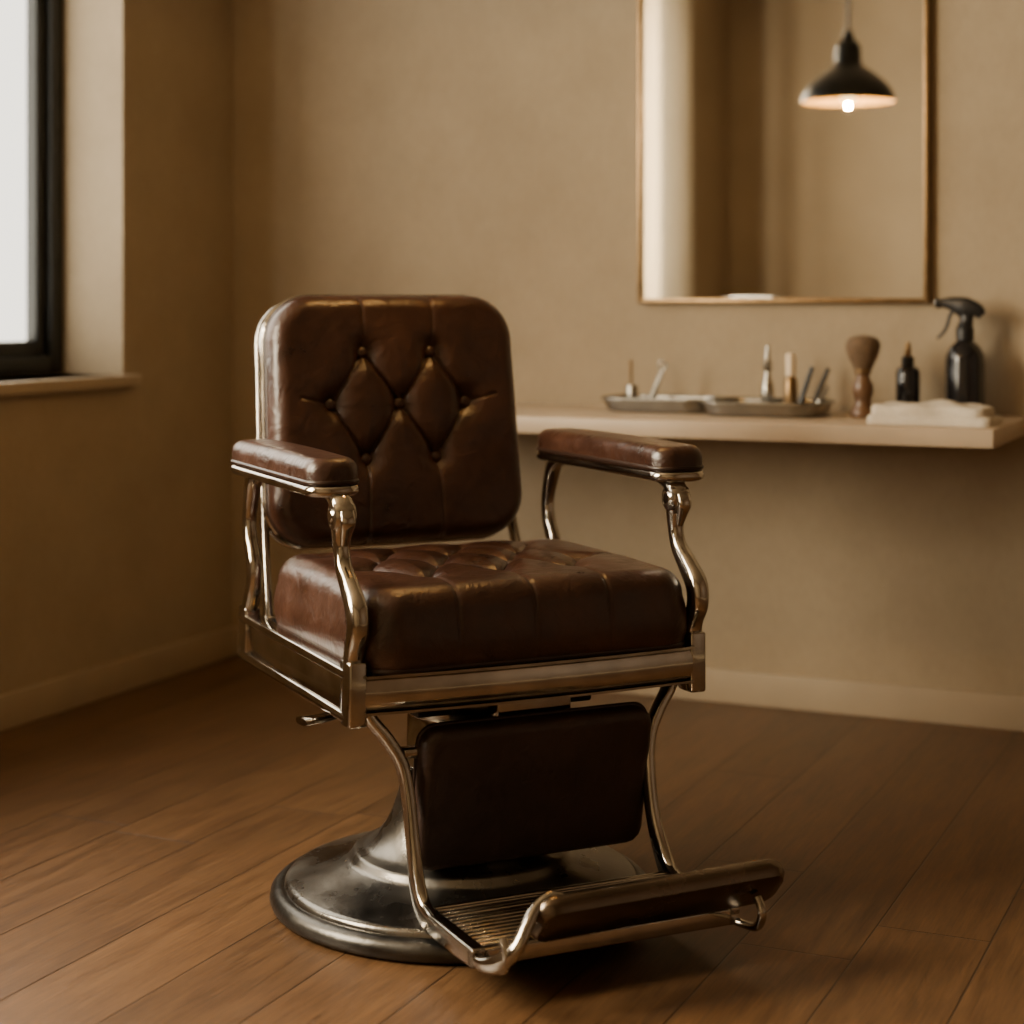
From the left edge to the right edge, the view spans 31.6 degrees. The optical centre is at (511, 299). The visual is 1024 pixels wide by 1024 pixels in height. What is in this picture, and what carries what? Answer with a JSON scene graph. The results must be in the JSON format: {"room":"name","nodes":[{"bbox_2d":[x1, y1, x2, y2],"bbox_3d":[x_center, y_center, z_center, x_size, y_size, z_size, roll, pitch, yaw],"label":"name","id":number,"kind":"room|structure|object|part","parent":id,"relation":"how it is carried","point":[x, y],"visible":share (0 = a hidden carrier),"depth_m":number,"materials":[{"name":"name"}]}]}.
{"room":"salon","nodes":[
{"label":"salon","id":0,"kind":"room"},
{"bbox_2d":[0,0,232,694],"bbox_3d":[-2.137,-0.425,3.501,0.300,3.150,5.317,0,0,24],"label":"wall","id":1,"kind":"structure","parent":0,"point":[116,504],"depth_m":5.40,"materials":[{"name":"beige paint"}]},
{"bbox_2d":[0,0,141,395],"bbox_3d":[-1.554,-0.748,4.727,0.330,2.004,1.511,0,0,24],"label":"window","id":2,"kind":"structure","parent":1,"relation":"in","point":[52,362],"depth_m":5.35,"materials":[{"name":"black metal"}]},
{"bbox_3d":[-1.673,-0.765,4.780,0.040,1.860,1.321,0,0,24],"label":"sash frames","id":3,"kind":"part","parent":2,"relation":"part of","materials":[{"name":"black metal"}]},
{"bbox_3d":[-1.671,-0.765,4.779,0.075,1.970,1.431,0,0,24],"label":"frame","id":4,"kind":"part","parent":2,"relation":"part of","materials":[{"name":"black metal"}]},
{"bbox_2d":[0,626,235,731],"bbox_3d":[-1.993,1.103,3.436,0.016,0.095,5.317,0,0,24],"label":"baseboard","id":5,"kind":"structure","parent":1,"relation":"attached to","point":[29,704],"depth_m":5.26,"materials":[{"name":"beige wood"}]},
{"bbox_2d":[0,656,1023,1023],"bbox_3d":[0.250,1.200,2.421,5.540,0.100,5.917,0,0,24],"label":"floor","id":6,"kind":"structure","parent":0,"point":[147,831],"depth_m":3.69,"materials":[{"name":"brown wood"}]},
{"bbox_2d":[231,295,784,974],"bbox_3d":[-0.060,0.569,3.527,0.838,1.162,1.241,0,0,-25],"label":"barber chair","id":7,"kind":"object","parent":6,"relation":"on","point":[381,420],"visible":1,"depth_m":3.38,"materials":[{"name":"leather"}]},
{"bbox_3d":[-0.533,0.520,3.733,0.036,0.363,0.092,0,0,-25],"label":"arm post","id":8,"kind":"part","parent":7,"relation":"part of","materials":[{"name":"silver metal"}]},
{"bbox_3d":[-0.234,0.690,3.906,0.680,0.060,0.025,0,0,-25],"label":"seat rail","id":9,"kind":"part","parent":7,"relation":"part of","materials":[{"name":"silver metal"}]},
{"bbox_3d":[-0.287,0.267,4.020,0.591,0.548,0.016,0,-8,-25],"label":"backrest trim","id":10,"kind":"part","parent":7,"relation":"part of","materials":[{"name":"silver metal"}]},
{"bbox_3d":[-0.425,0.344,3.489,0.106,0.023,0.548,0,0,-25],"label":"arm plate","id":11,"kind":"part","parent":7,"relation":"part of","materials":[{"name":"silver metal"}]},
{"bbox_3d":[-0.412,0.693,3.473,0.038,0.115,0.680,0,0,-25],"label":"seat rail","id":12,"kind":"part","parent":7,"relation":"part of","materials":[{"name":"silver metal"}]},
{"bbox_3d":[-0.292,0.758,3.353,0.220,0.032,0.044,0,0,-33],"label":"pump lever","id":13,"kind":"part","parent":7,"relation":"part of","materials":[{"name":"silver metal"}]},
{"bbox_3d":[-0.292,0.546,3.216,0.043,0.404,0.151,0,0,-25],"label":"arm post","id":14,"kind":"part","parent":7,"relation":"part of","materials":[{"name":"silver metal"}]},
{"bbox_3d":[-0.294,0.407,3.219,0.028,0.066,0.031,0,0,-25],"label":"post","id":15,"kind":"part","parent":7,"relation":"part of","materials":[{"name":"silver metal"}]},
{"bbox_2d":[266,296,521,546],"bbox_3d":[-0.251,0.256,3.942,0.579,0.536,0.080,0,-7,-25],"label":"backrest cushion","id":16,"kind":"object","parent":7,"relation":"on","point":[417,391],"depth_m":3.91,"materials":[{"name":"brown leather"}]},
{"bbox_2d":[274,539,686,669],"bbox_3d":[-0.072,0.578,3.560,0.678,0.159,0.594,0,0,-25],"label":"seat cushion","id":17,"kind":"object","parent":7,"relation":"on","point":[538,604],"depth_m":3.34,"materials":[{"name":"brown leather"}]},
{"bbox_3d":[0.043,0.694,3.314,0.664,0.060,0.039,0,0,-25],"label":"seat rail","id":18,"kind":"part","parent":7,"relation":"part of","materials":[{"name":"silver metal"}]},
{"bbox_3d":[0.092,0.520,4.025,0.036,0.363,0.092,0,0,-25],"label":"arm post","id":19,"kind":"part","parent":7,"relation":"part of","materials":[{"name":"silver metal"}]},
{"bbox_3d":[0.118,1.072,3.153,0.512,0.032,0.232,0,0,-25],"label":"plate frame","id":20,"kind":"part","parent":7,"relation":"part of","materials":[{"name":"silver metal"}]},
{"bbox_3d":[0.216,0.344,3.785,0.118,0.023,0.592,0,0,-25],"label":"arm plate","id":21,"kind":"part","parent":7,"relation":"part of","materials":[{"name":"silver metal"}]},
{"bbox_3d":[0.333,0.546,3.507,0.043,0.404,0.151,0,0,-25],"label":"arm post","id":22,"kind":"part","parent":7,"relation":"part of","materials":[{"name":"silver metal"}]},
{"bbox_3d":[0.332,0.407,3.510,0.028,0.066,0.031,0,0,-25],"label":"post","id":23,"kind":"part","parent":7,"relation":"part of","materials":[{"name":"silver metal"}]},
{"bbox_3d":[0.213,0.693,3.765,0.038,0.115,0.680,0,0,-25],"label":"seat rail","id":24,"kind":"part","parent":7,"relation":"part of","materials":[{"name":"silver metal"}]},
{"bbox_2d":[233,0,1023,694],"bbox_3d":[1.408,-0.425,4.979,5.540,3.150,0.300,0,0,24],"label":"wall","id":25,"kind":"structure","parent":0,"point":[486,150],"depth_m":5.31,"materials":[{"name":"beige paint"}]},
{"bbox_2d":[235,626,1023,731],"bbox_3d":[1.350,1.103,4.832,4.924,0.095,0.016,0,0,24],"label":"baseboard","id":26,"kind":"structure","parent":25,"relation":"attached to","point":[1001,711],"depth_m":5.00,"materials":[{"name":"beige wood"}]},
{"bbox_2d":[515,403,1023,448],"bbox_3d":[0.505,0.347,4.915,1.667,0.075,0.561,0,0,24],"label":"wall shelf","id":27,"kind":"object","parent":25,"relation":"attached to","point":[836,427],"visible":0.62,"depth_m":4.61,"materials":[{"name":"brown wood"}]},
{"bbox_2d":[601,394,722,412],"bbox_3d":[0.420,0.290,5.051,0.329,0.040,0.203,0,0,24],"label":"steel tray","id":28,"kind":"object","parent":27,"relation":"on","point":[618,402],"visible":0.84,"depth_m":4.98,"materials":[{"name":"silver metal"}]},
{"bbox_2d":[626,360,637,397],"bbox_3d":[0.339,0.238,5.115,0.034,0.135,0.034,0,0,24],"label":"jar","id":29,"kind":"object","parent":28,"relation":"on","point":[631,390],"visible":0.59,"depth_m":5.10,"materials":[{"name":"metal"}]},
{"bbox_2d":[649,360,667,397],"bbox_3d":[0.407,0.236,5.094,0.063,0.136,0.015,0,0,9],"label":"scissors","id":30,"kind":"object","parent":28,"relation":"in","point":[656,385],"visible":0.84,"depth_m":5.09,"materials":[{"name":"metal"}]},
{"bbox_3d":[0.398,0.252,5.093,0.047,0.105,0.011,0,0,12],"label":"blade","id":31,"kind":"part","parent":30,"relation":"part of","materials":[{"name":"metal"}]},
{"bbox_3d":[0.406,0.249,5.096,0.046,0.110,0.011,0,0,12],"label":"blade","id":32,"kind":"part","parent":30,"relation":"part of","materials":[{"name":"metal"}]},
{"bbox_2d":[699,397,834,417],"bbox_3d":[0.688,0.290,4.880,0.337,0.040,0.253,0,0,24],"label":"steel tray","id":33,"kind":"object","parent":27,"relation":"on","point":[729,406],"visible":0.89,"depth_m":4.78,"materials":[{"name":"silver metal"}]},
{"bbox_2d":[761,345,773,402],"bbox_3d":[0.699,0.215,4.952,0.036,0.181,0.036,0,0,24],"label":"vial","id":34,"kind":"object","parent":33,"relation":"on","point":[767,388],"visible":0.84,"depth_m":4.94,"materials":[{"name":"metal"}]},
{"bbox_2d":[784,353,797,402],"bbox_3d":[0.758,0.225,4.926,0.037,0.161,0.037,0,0,24],"label":"bottle","id":35,"kind":"object","parent":33,"relation":"on","point":[790,381],"visible":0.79,"depth_m":4.91,"materials":[{"name":"gold metal"}]},
{"bbox_2d":[797,366,814,402],"bbox_3d":[0.791,0.240,4.893,0.054,0.124,0.017,0,0,12],"label":"razor","id":36,"kind":"object","parent":33,"relation":"on","point":[802,396],"visible":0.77,"depth_m":4.89,"materials":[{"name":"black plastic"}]},
{"bbox_2d":[811,367,829,402],"bbox_3d":[0.830,0.243,4.887,0.060,0.125,0.014,0,0,16],"label":"comb","id":37,"kind":"object","parent":33,"relation":"in","point":[827,370],"visible":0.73,"depth_m":4.88,"materials":[{"name":"metal"}]},
{"bbox_2d":[845,335,880,417],"bbox_3d":[0.926,0.202,4.778,0.092,0.217,0.092,0,0,24],"label":"brush","id":38,"kind":"object","parent":27,"relation":"on","point":[862,351],"visible":0.96,"depth_m":4.75,"materials":[{"name":"brown wood"}]},
{"bbox_3d":[0.926,0.249,4.778,0.068,0.122,0.068,0,0,24],"label":"handle","id":39,"kind":"part","parent":38,"relation":"part of","materials":[{"name":"brown wood"}]},
{"bbox_2d":[896,342,919,402],"bbox_3d":[1.057,0.210,4.834,0.064,0.199,0.064,0,0,24],"label":"dropper bottle","id":40,"kind":"object","parent":27,"relation":"on","point":[907,374],"visible":0.84,"depth_m":4.81,"materials":[{"name":"black glass"}]},
{"bbox_3d":[1.057,0.132,4.834,0.019,0.041,0.019,0,0,24],"label":"dropper bulb","id":41,"kind":"part","parent":40,"relation":"part of","materials":[{"name":"brown rubber"}]},
{"bbox_3d":[1.057,0.240,4.834,0.064,0.140,0.064,0,0,24],"label":"glass","id":42,"kind":"part","parent":40,"relation":"part of","materials":[{"name":"black glass"}]},
{"bbox_2d":[867,399,1002,426],"bbox_3d":[1.062,0.280,4.541,0.317,0.060,0.159,0,0,27],"label":"folded towel","id":43,"kind":"object","parent":27,"relation":"on","point":[942,412],"visible":1,"depth_m":4.48,"materials":[{"name":"fabric"}]},
{"bbox_2d":[935,297,985,404],"bbox_3d":[1.195,0.151,4.799,0.104,0.318,0.122,0,0,-32],"label":"spray bottle","id":44,"kind":"object","parent":27,"relation":"on","point":[964,359],"visible":0.92,"depth_m":4.76,"materials":[{"name":"black plastic"}]},
{"bbox_2d":[637,0,929,302],"bbox_3d":[0.752,-0.601,5.095,0.841,1.219,0.029,0,0,24],"label":"wall mirror","id":45,"kind":"object","parent":25,"relation":"attached to","point":[783,146],"visible":1,"depth_m":5.09,"materials":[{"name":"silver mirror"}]}
]}

